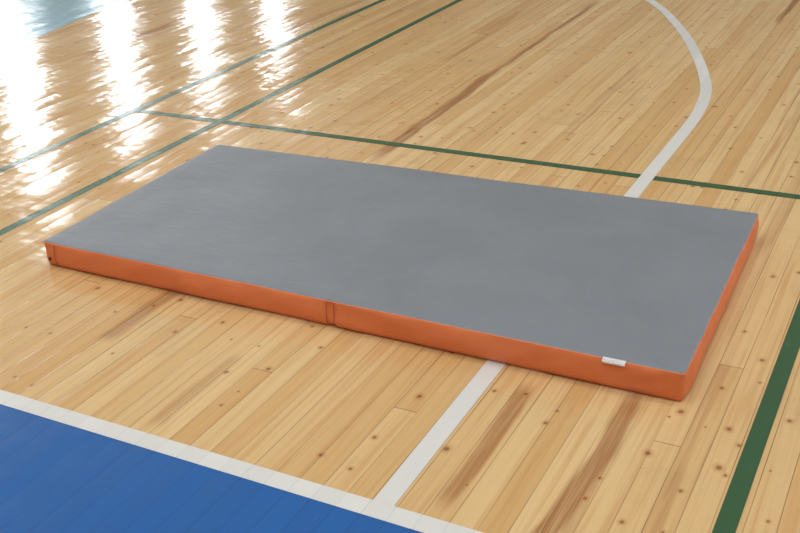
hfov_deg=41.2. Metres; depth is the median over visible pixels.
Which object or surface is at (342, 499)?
court end line
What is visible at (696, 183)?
badminton service line
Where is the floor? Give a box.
[0,0,799,532]
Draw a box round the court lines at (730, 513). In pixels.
[0,0,799,532]
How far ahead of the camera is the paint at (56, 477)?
2.30 m
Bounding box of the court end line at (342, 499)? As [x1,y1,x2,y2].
[0,390,482,532]
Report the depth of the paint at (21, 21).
6.74 m
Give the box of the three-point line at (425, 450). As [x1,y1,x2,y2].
[373,0,711,505]
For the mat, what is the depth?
3.13 m
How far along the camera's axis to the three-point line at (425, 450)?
2.64 m
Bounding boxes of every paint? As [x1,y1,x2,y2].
[0,0,121,53]
[0,404,422,532]
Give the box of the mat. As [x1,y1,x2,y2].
[44,145,758,401]
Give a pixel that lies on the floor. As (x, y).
(599, 84)
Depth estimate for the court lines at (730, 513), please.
2.73 m
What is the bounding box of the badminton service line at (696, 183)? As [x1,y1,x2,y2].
[130,109,799,198]

